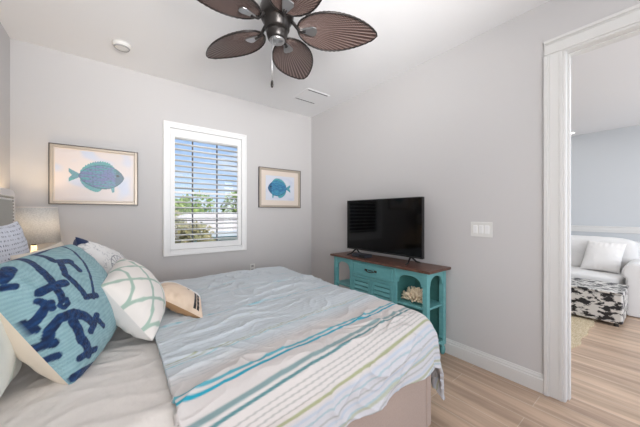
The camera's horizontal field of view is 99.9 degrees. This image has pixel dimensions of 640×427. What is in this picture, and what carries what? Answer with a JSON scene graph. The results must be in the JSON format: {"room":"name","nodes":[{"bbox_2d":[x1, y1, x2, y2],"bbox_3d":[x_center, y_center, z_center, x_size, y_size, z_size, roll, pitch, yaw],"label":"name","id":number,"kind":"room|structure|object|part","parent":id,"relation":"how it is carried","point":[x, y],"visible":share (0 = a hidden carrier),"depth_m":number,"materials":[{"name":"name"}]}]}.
{"room":"bedroom","nodes":[
{"label":"bedroom","id":0,"kind":"room"},
{"bbox_2d":[0,22,9,188],"bbox_3d":[-1.189,-0.110,0.247,0.130,2.820,5.390,0,0,-37],"label":"wall","id":1,"kind":"structure","parent":0,"point":[4,38],"depth_m":2.22,"materials":[{"name":"grey paint"}]},
{"bbox_2d":[10,38,310,281],"bbox_3d":[-1.450,-0.110,3.349,3.200,2.820,0.130,0,0,-37],"label":"wall","id":2,"kind":"structure","parent":0,"point":[56,96],"depth_m":2.89,"materials":[{"name":"grey paint"}]},
{"bbox_2d":[48,142,137,204],"bbox_3d":[-2.213,-0.367,2.667,0.678,0.562,0.033,0,0,-37],"label":"framed picture","id":3,"kind":"object","parent":2,"relation":"attached to","point":[77,175],"visible":1,"depth_m":2.64,"materials":[{"name":"beige"}]},
{"bbox_2d":[163,120,246,256],"bbox_3d":[-1.401,-0.280,3.345,0.966,1.528,0.136,0,0,-37],"label":"window","id":4,"kind":"structure","parent":2,"relation":"in","point":[172,131],"depth_m":3.26,"materials":[{"name":"white paint"}]},
{"bbox_3d":[-1.433,-0.280,3.387,0.868,1.430,0.030,0,0,-37],"label":"sash","id":5,"kind":"part","parent":4,"relation":"part of","materials":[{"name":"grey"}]},
{"bbox_3d":[-1.382,-0.245,3.319,0.732,0.026,0.028,0,0,-37],"label":"shutter rail","id":6,"kind":"part","parent":4,"relation":"part of","materials":[{"name":"white paint"}]},
{"bbox_2d":[258,166,300,207],"bbox_3d":[-0.575,-0.365,3.909,0.678,0.562,0.033,0,0,-37],"label":"framed picture","id":7,"kind":"object","parent":2,"relation":"attached to","point":[277,188],"visible":1,"depth_m":3.89,"materials":[{"name":"beige"}]},
{"bbox_2d":[266,175,293,200],"bbox_3d":[-0.575,-0.365,3.909,0.466,0.350,0.001,0,0,-37],"label":"art print","id":8,"kind":"object","parent":7,"relation":"attached to","point":[278,187],"depth_m":3.91},
{"bbox_2d":[0,0,549,117],"bbox_3d":[0.138,-1.570,1.253,3.460,0.100,5.390,0,0,-37],"label":"ceiling","id":9,"kind":"structure","parent":0,"point":[168,39],"depth_m":2.31,"materials":[{"name":"white paint"}]},
{"bbox_2d":[112,39,131,51],"bbox_3d":[-1.776,-1.498,2.412,0.144,0.043,0.144,0,0,-37],"label":"smoke detector","id":10,"kind":"object","parent":9,"relation":"attached to","point":[121,45],"visible":1,"depth_m":2.38,"materials":[{"name":"white plastic"}]},
{"bbox_2d":[197,0,377,87],"bbox_3d":[-0.293,-1.145,1.649,1.211,0.747,1.234,0,0,-37],"label":"ceiling fan","id":11,"kind":"object","parent":9,"relation":"hanging from","point":[330,31],"visible":1,"depth_m":1.72,"materials":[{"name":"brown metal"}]},
{"bbox_3d":[-0.554,-1.165,1.433,0.527,0.065,0.286,0,0,-37],"label":"blade","id":12,"kind":"part","parent":11,"relation":"part of","materials":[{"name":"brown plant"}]},
{"bbox_3d":[-0.593,-1.165,1.885,0.319,0.065,0.491,0,0,-37],"label":"blade","id":13,"kind":"part","parent":11,"relation":"part of","materials":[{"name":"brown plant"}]},
{"bbox_3d":[-0.418,-1.160,1.552,0.098,0.020,0.066,0,0,-37],"label":"arm plate","id":14,"kind":"part","parent":11,"relation":"part of","materials":[{"name":"silver metal"}]},
{"bbox_3d":[-0.451,-1.160,1.786,0.064,0.020,0.097,0,0,-44],"label":"arm plate","id":15,"kind":"part","parent":11,"relation":"part of","materials":[{"name":"silver metal"}]},
{"bbox_3d":[-0.359,-1.192,1.608,0.119,0.090,0.027,0,0,-43],"label":"blade arm","id":16,"kind":"part","parent":11,"relation":"part of","materials":[{"name":"grey metal"}]},
{"bbox_3d":[-0.376,-1.192,1.750,0.119,0.090,0.027,0,0,29],"label":"blade arm","id":17,"kind":"part","parent":11,"relation":"part of","materials":[{"name":"grey metal"}]},
{"bbox_3d":[-0.190,-1.160,1.503,0.065,0.020,0.097,0,0,-37],"label":"arm plate","id":18,"kind":"part","parent":11,"relation":"part of","materials":[{"name":"silver metal"}]},
{"bbox_3d":[-0.235,-1.160,1.892,0.064,0.020,0.097,0,0,28],"label":"arm plate","id":19,"kind":"part","parent":11,"relation":"part of","materials":[{"name":"silver metal"}]},
{"bbox_3d":[-0.193,-1.165,2.066,0.285,0.065,0.528,0,0,14],"label":"blade","id":20,"kind":"part","parent":11,"relation":"part of","materials":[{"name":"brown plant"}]},
{"bbox_3d":[-0.102,-1.165,1.347,0.294,0.065,0.517,0,0,-37],"label":"blade","id":21,"kind":"part","parent":11,"relation":"part of","materials":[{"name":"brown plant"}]},
{"bbox_3d":[-0.149,-1.192,1.704,0.119,0.090,0.027,0,0,-7],"label":"blade arm","id":22,"kind":"part","parent":11,"relation":"part of","materials":[{"name":"grey metal"}]},
{"bbox_3d":[-0.066,-1.160,1.707,0.097,0.020,0.064,0,0,-23],"label":"arm plate","id":23,"kind":"part","parent":11,"relation":"part of","materials":[{"name":"silver metal"}]},
{"bbox_3d":[0.099,-1.165,1.742,0.467,0.065,0.344,0,0,-37],"label":"blade","id":24,"kind":"part","parent":11,"relation":"part of","materials":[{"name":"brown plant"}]},
{"bbox_2d":[293,88,329,103],"bbox_3d":[-0.112,-1.515,3.491,0.340,0.009,0.340,0,0,-37],"label":"ceiling vent","id":25,"kind":"object","parent":9,"relation":"in","point":[309,95],"visible":1,"depth_m":3.48,"materials":[{"name":"white metal"}]},
{"bbox_2d":[311,0,639,373],"bbox_3d":[1.465,-0.110,2.259,0.130,2.820,5.390,0,0,-37],"label":"wall","id":26,"kind":"structure","parent":0,"point":[460,130],"depth_m":2.34,"materials":[{"name":"grey paint"}]},
{"bbox_2d":[471,222,492,236],"bbox_3d":[1.363,0.135,2.276,0.010,0.125,0.170,0,0,-37],"label":"switch plate","id":27,"kind":"object","parent":26,"relation":"attached to","point":[479,229],"visible":1,"depth_m":2.27,"materials":[{"name":"white plastic"}]},
{"bbox_2d":[439,338,543,393],"bbox_3d":[0.737,1.233,3.098,0.016,0.134,2.912,0,0,-37],"label":"baseboard","id":28,"kind":"structure","parent":26,"relation":"attached to","point":[531,379],"depth_m":2.17,"materials":[{"name":"white paint"}]},
{"bbox_2d":[544,3,639,401],"bbox_3d":[2.199,0.086,1.291,0.138,2.427,1.526,0,0,-37],"label":"door frame","id":29,"kind":"structure","parent":26,"relation":"in","point":[633,31],"depth_m":1.87,"materials":[{"name":"white paint"}]},
{"bbox_2d":[428,315,639,426],"bbox_3d":[1.828,1.360,2.113,7.193,0.120,6.060,0,0,-37],"label":"floor","id":30,"kind":"structure","parent":0,"point":[605,368],"depth_m":1.94,"materials":[{"name":"brown wood"}]},
{"bbox_2d":[0,187,430,426],"bbox_3d":[-0.811,0.568,1.691,2.180,1.465,1.995,0,0,-37],"label":"bed","id":31,"kind":"object","parent":30,"relation":"on","point":[410,406],"visible":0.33,"depth_m":1.45,"materials":[{"name":"fabric"}]},
{"bbox_3d":[-1.562,0.505,1.122,0.010,1.190,1.795,0,0,-37],"label":"headboard panel","id":32,"kind":"part","parent":31,"relation":"part of","materials":[{"name":"fabric"}]},
{"bbox_3d":[-1.562,0.320,1.124,0.008,0.877,1.865,0,0,-37],"label":"nailhead trim","id":33,"kind":"part","parent":31,"relation":"part of","materials":[{"name":"beige"}]},
{"bbox_3d":[-1.622,0.517,1.076,0.145,1.365,1.995,0,0,-37],"label":"headboard","id":34,"kind":"part","parent":31,"relation":"part of","materials":[{"name":"white fabric"}]},
{"bbox_3d":[-0.193,1.065,0.955,1.975,0.330,0.045,0,0,-37],"label":"rail","id":35,"kind":"part","parent":31,"relation":"part of","materials":[{"name":"fabric"}]},
{"bbox_3d":[0.037,1.062,2.331,0.055,0.335,1.960,0,0,-37],"label":"foot rail","id":36,"kind":"part","parent":31,"relation":"part of","materials":[{"name":"fabric"}]},
{"bbox_3d":[-0.772,0.799,1.718,1.945,0.308,1.860,0,0,-37],"label":"mattress","id":37,"kind":"object","parent":31,"relation":"on","visible":0},
{"bbox_2d":[0,327,178,426],"bbox_3d":[-1.192,0.779,1.391,0.822,0.336,1.968,0,0,-37],"label":"sheet","id":38,"kind":"object","parent":37,"relation":"on","point":[125,385],"visible":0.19,"depth_m":0.92,"materials":[{"name":"white fabric"}]},
{"bbox_2d":[0,319,22,396],"bbox_3d":[-1.084,0.388,0.797,0.212,0.475,0.620,0,0,-37],"label":"bed pillow","id":39,"kind":"object","parent":38,"relation":"on","point":[10,365],"visible":0.38,"depth_m":0.87,"materials":[{"name":"fabric"}]},
{"bbox_2d":[0,221,29,263],"bbox_3d":[-1.693,0.335,1.478,0.158,0.580,0.608,0,0,-30],"label":"euro pillow","id":40,"kind":"object","parent":38,"relation":"on","point":[13,241],"visible":0.24,"depth_m":1.43,"materials":[{"name":"fabric"}]},
{"bbox_2d":[10,241,63,260],"bbox_3d":[-1.540,0.403,1.541,0.165,0.445,0.547,0,0,-26],"label":"bed pillow","id":41,"kind":"object","parent":38,"relation":"on","point":[59,244],"visible":0.02,"depth_m":1.45,"materials":[{"name":"fabric"}]},
{"bbox_2d":[0,244,117,384],"bbox_3d":[-1.105,0.396,1.169,0.359,0.480,0.597,0,0,-27],"label":"throw pillow","id":42,"kind":"object","parent":38,"relation":"on","point":[57,317],"visible":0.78,"depth_m":0.98,"materials":[{"name":"fabric"}]},
{"bbox_2d":[73,237,124,272],"bbox_3d":[-1.381,0.367,1.720,0.289,0.465,0.554,0,0,-14],"label":"throw pillow","id":43,"kind":"object","parent":38,"relation":"on","point":[106,257],"visible":0.25,"depth_m":1.61,"materials":[{"name":"fabric"}]},
{"bbox_2d":[101,258,165,340],"bbox_3d":[-0.983,0.433,1.428,0.287,0.340,0.484,0,0,-27],"label":"throw pillow","id":44,"kind":"object","parent":38,"relation":"on","point":[137,299],"visible":0.98,"depth_m":1.28,"materials":[{"name":"fabric"}]},
{"bbox_2d":[154,266,444,426],"bbox_3d":[-0.381,0.861,2.000,1.532,0.593,2.064,0,0,-37],"label":"duvet","id":45,"kind":"object","parent":37,"relation":"on","point":[278,346],"visible":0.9,"depth_m":1.25,"materials":[{"name":"fabric"}]},
{"bbox_2d":[160,281,202,317],"bbox_3d":[-0.851,0.514,1.630,0.264,0.173,0.382,0,0,-23],"label":"throw pillow","id":46,"kind":"object","parent":45,"relation":"on","point":[180,299],"visible":0.94,"depth_m":1.55,"materials":[{"name":"fabric"}]},
{"bbox_2d":[330,251,450,353],"bbox_3d":[0.663,0.895,2.884,0.363,0.809,1.315,0,0,-37],"label":"tv stand","id":47,"kind":"object","parent":30,"relation":"on","point":[382,277],"visible":0.52,"depth_m":2.60,"materials":[{"name":"teal wood"}]},
{"bbox_3d":[0.202,0.860,3.281,0.045,0.690,0.045,0,0,-37],"label":"post","id":48,"kind":"part","parent":47,"relation":"part of","materials":[{"name":"teal paint"}]},
{"bbox_2d":[337,278,349,286],"bbox_3d":[0.387,0.837,3.260,0.299,0.020,0.278,0,0,-37],"label":"shelf","id":49,"kind":"object","parent":47,"relation":"attached to","point":[346,282],"depth_m":3.23,"materials":[{"name":"teal paint"}]},
{"bbox_3d":[0.450,0.919,2.923,0.016,0.342,0.204,0,0,-37],"label":"louver panel","id":50,"kind":"part","parent":47,"relation":"part of","materials":[{"name":"teal paint"}]},
{"bbox_2d":[352,252,371,258],"bbox_3d":[0.470,0.472,3.035,0.123,0.036,0.200,0,0,-37],"label":"cable box","id":51,"kind":"object","parent":47,"relation":"on","point":[360,255],"visible":1,"depth_m":2.98,"materials":[{"name":"grey plastic"}]},
{"bbox_3d":[0.451,0.916,2.924,0.017,0.432,0.276,0,0,-37],"label":"door","id":52,"kind":"part","parent":47,"relation":"part of","materials":[{"name":"teal paint"}]},
{"bbox_3d":[0.526,0.603,2.805,0.006,0.113,0.533,0,0,-37],"label":"drawer moulding","id":53,"kind":"part","parent":47,"relation":"part of","materials":[{"name":"teal paint"}]},
{"bbox_3d":[0.535,0.603,2.812,0.018,0.133,0.557,0,0,-37],"label":"drawer","id":54,"kind":"part","parent":47,"relation":"part of","materials":[{"name":"teal paint"}]},
{"bbox_3d":[0.539,0.841,2.815,0.020,0.649,0.639,0,0,-37],"label":"frame","id":55,"kind":"part","parent":47,"relation":"part of","materials":[{"name":"teal paint"}]},
{"bbox_3d":[0.619,0.919,2.699,0.016,0.342,0.204,0,0,-37],"label":"louver panel","id":56,"kind":"part","parent":47,"relation":"part of","materials":[{"name":"teal paint"}]},
{"bbox_3d":[0.620,0.916,2.700,0.017,0.432,0.276,0,0,-37],"label":"door","id":57,"kind":"part","parent":47,"relation":"part of","materials":[{"name":"teal paint"}]},
{"bbox_2d":[347,197,423,265],"bbox_3d":[0.656,0.166,2.922,0.238,0.648,1.025,0,0,-37],"label":"television","id":58,"kind":"object","parent":47,"relation":"on","point":[391,226],"visible":0.95,"depth_m":2.83,"materials":[{"name":"black plastic"}]},
{"bbox_3d":[0.888,0.450,2.616,0.238,0.081,0.044,0,0,-37],"label":"leg","id":59,"kind":"part","parent":58,"relation":"part of","materials":[{"name":"black plastic"}]},
{"bbox_2d":[401,286,422,303],"bbox_3d":[0.890,0.751,2.514,0.191,0.139,0.266,0,0,-37],"label":"ornament","id":60,"kind":"object","parent":47,"relation":"on","point":[415,294],"visible":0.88,"depth_m":2.48,"materials":[{"name":"beige"}]},
{"bbox_2d":[397,298,441,310],"bbox_3d":[0.939,0.837,2.532,0.299,0.020,0.318,0,0,-37],"label":"shelf","id":61,"kind":"object","parent":47,"relation":"attached to","point":[434,302],"depth_m":2.47,"materials":[{"name":"teal paint"}]},
{"bbox_3d":[0.921,0.860,2.332,0.045,0.690,0.045,0,0,-37],"label":"post","id":62,"kind":"part","parent":47,"relation":"part of","materials":[{"name":"teal paint"}]},
{"bbox_3d":[0.788,0.841,2.978,0.008,0.648,1.155,0,0,-37],"label":"panel","id":63,"kind":"part","parent":47,"relation":"part of","materials":[{"name":"teal paint"}]},
{"bbox_3d":[1.136,0.860,2.495,0.045,0.690,0.045,0,0,-37],"label":"post","id":64,"kind":"part","parent":47,"relation":"part of","materials":[{"name":"teal paint"}]},
{"bbox_2d":[571,314,596,348],"bbox_3d":[2.451,1.293,3.844,1.750,0.014,2.035,0,0,-37],"label":"jute rug","id":65,"kind":"object","parent":30,"relation":"on","point":[580,325],"visible":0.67,"depth_m":3.04,"materials":[{"name":"beige wicker"}]},
{"bbox_2d":[571,277,628,326],"bbox_3d":[3.221,1.099,3.762,0.600,0.402,1.405,0,0,-37],"label":"ottoman","id":66,"kind":"object","parent":65,"relation":"on","point":[599,300],"visible":0.48,"depth_m":3.22,"materials":[{"name":"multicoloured fabric"}]},
{"bbox_3d":[3.221,0.914,3.762,0.600,0.032,1.405,0,0,-37],"label":"lid","id":67,"kind":"part","parent":66,"relation":"part of","materials":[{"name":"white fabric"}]},
{"bbox_2d":[571,235,639,317],"bbox_3d":[3.705,0.813,4.468,1.003,0.950,2.333,0,0,-37],"label":"sofa","id":68,"kind":"object","parent":30,"relation":"on","point":[629,274],"visible":0.3,"depth_m":3.72,"materials":[{"name":"white fabric"}]},
{"bbox_2d":[571,266,625,284],"bbox_3d":[3.886,0.918,4.036,0.735,0.192,0.930,0,0,-37],"label":"seat cushion","id":69,"kind":"object","parent":68,"relation":"on","point":[577,272],"depth_m":3.69,"materials":[{"name":"white fabric"}]},
{"bbox_2d":[580,240,626,273],"bbox_3d":[4.047,0.610,3.855,0.229,0.420,0.455,0,0,-37],"label":"throw pillow","id":70,"kind":"object","parent":68,"relation":"on","point":[603,256],"visible":1,"depth_m":3.79,"materials":[{"name":"fabric"}]},
{"bbox_2d":[571,235,639,271],"bbox_3d":[4.143,0.596,4.161,0.278,0.504,1.045,0,0,-37],"label":"cushion","id":71,"kind":"object","parent":68,"relation":"on","point":[578,243],"depth_m":3.99,"materials":[{"name":"white fabric"}]},
{"bbox_3d":[4.295,0.957,3.613,0.890,0.663,0.258,0,0,-37],"label":"arm","id":72,"kind":"part","parent":68,"relation":"part of","materials":[{"name":"white fabric"}]},
{"bbox_3d":[-2.319,0.973,2.245,0.460,0.655,0.490,0,0,-37],"label":"nightstand","id":73,"kind":"object","parent":30,"relation":"on","visible":0},
{"bbox_2d":[15,206,60,251],"bbox_3d":[-2.338,0.295,2.199,0.320,0.698,0.320,0,0,-37],"label":"table lamp","id":74,"kind":"object","parent":73,"relation":"on","point":[39,225],"visible":0.43,"depth_m":2.12,"materials":[{"name":"beige fabric"}]},
{"bbox_3d":[-2.338,-0.049,2.199,0.283,0.010,0.283,0,0,-37],"label":"shade trim","id":75,"kind":"part","parent":74,"relation":"part of","materials":[{"name":"white"}]},
{"bbox_2d":[571,125,639,241],"bbox_3d":[4.643,-0.010,4.247,0.130,2.620,6.060,0,0,-37],"label":"wall","id":76,"kind":"structure","parent":0,"point":[605,165],"depth_m":4.26,"materials":[{"name":"grey paint"}]},
{"bbox_2d":[571,225,639,233],"bbox_3d":[4.616,0.250,4.145,0.035,0.100,5.930,0,0,-37],"label":"trim","id":77,"kind":"structure","parent":76,"relation":"attached to","point":[610,229],"depth_m":4.25,"materials":[{"name":"white paint"}]},
{"bbox_2d":[571,35,639,135],"bbox_3d":[3.207,-1.370,3.158,3.733,0.100,6.060,0,0,-37],"label":"ceiling","id":78,"kind":"structure","parent":0,"point":[605,81],"depth_m":2.82,"materials":[{"name":"white paint"}]},
{"label":"outside","id":79,"kind":"structure","parent":0,"visible":0},
{"bbox_3d":[-14.404,4.350,35.560,70.000,0.100,65.920,0,0,-37],"label":"ground","id":80,"kind":"structure","parent":79,"visible":0},
{"bbox_2d":[175,198,199,215],"bbox_3d":[-9.892,1.616,17.086,4.710,5.401,2.858,0,0,-37],"label":"tree","id":81,"kind":"object","parent":80,"relation":"on","point":[176,199],"visible":0.02,"depth_m":17.24,"materials":[{"name":"green plant"}]},
{"bbox_2d":[175,209,215,242],"bbox_3d":[-3.372,2.057,6.801,1.549,4.496,1.377,0,0,-11],"label":"tree","id":82,"kind":"object","parent":80,"relation":"on","point":[197,225],"visible":0.1,"depth_m":6.53,"materials":[{"name":"green plant"}]},
{"bbox_2d":[179,190,215,211],"bbox_3d":[-11.740,1.050,24.412,4.566,6.534,3.740,0,0,-7],"label":"tree","id":83,"kind":"object","parent":80,"relation":"on","point":[199,195],"visible":0.04,"depth_m":24.75,"materials":[{"name":"green plant"}]},
{"bbox_2d":[176,214,236,241],"bbox_3d":[-3.864,2.120,13.045,9.200,4.360,7.340,0,0,-37],"label":"neighbouring house","id":84,"kind":"structure","parent":80,"relation":"on","point":[183,215],"depth_m":10.07,"materials":[{"name":"white"}]},
{"bbox_2d":[220,192,236,211],"bbox_3d":[-5.976,0.876,21.137,3.725,6.864,3.144,0,0,-37],"label":"tree","id":85,"kind":"object","parent":80,"relation":"on","point":[227,200],"visible":0.07,"depth_m":20.18,"materials":[{"name":"green plant"}]}
]}

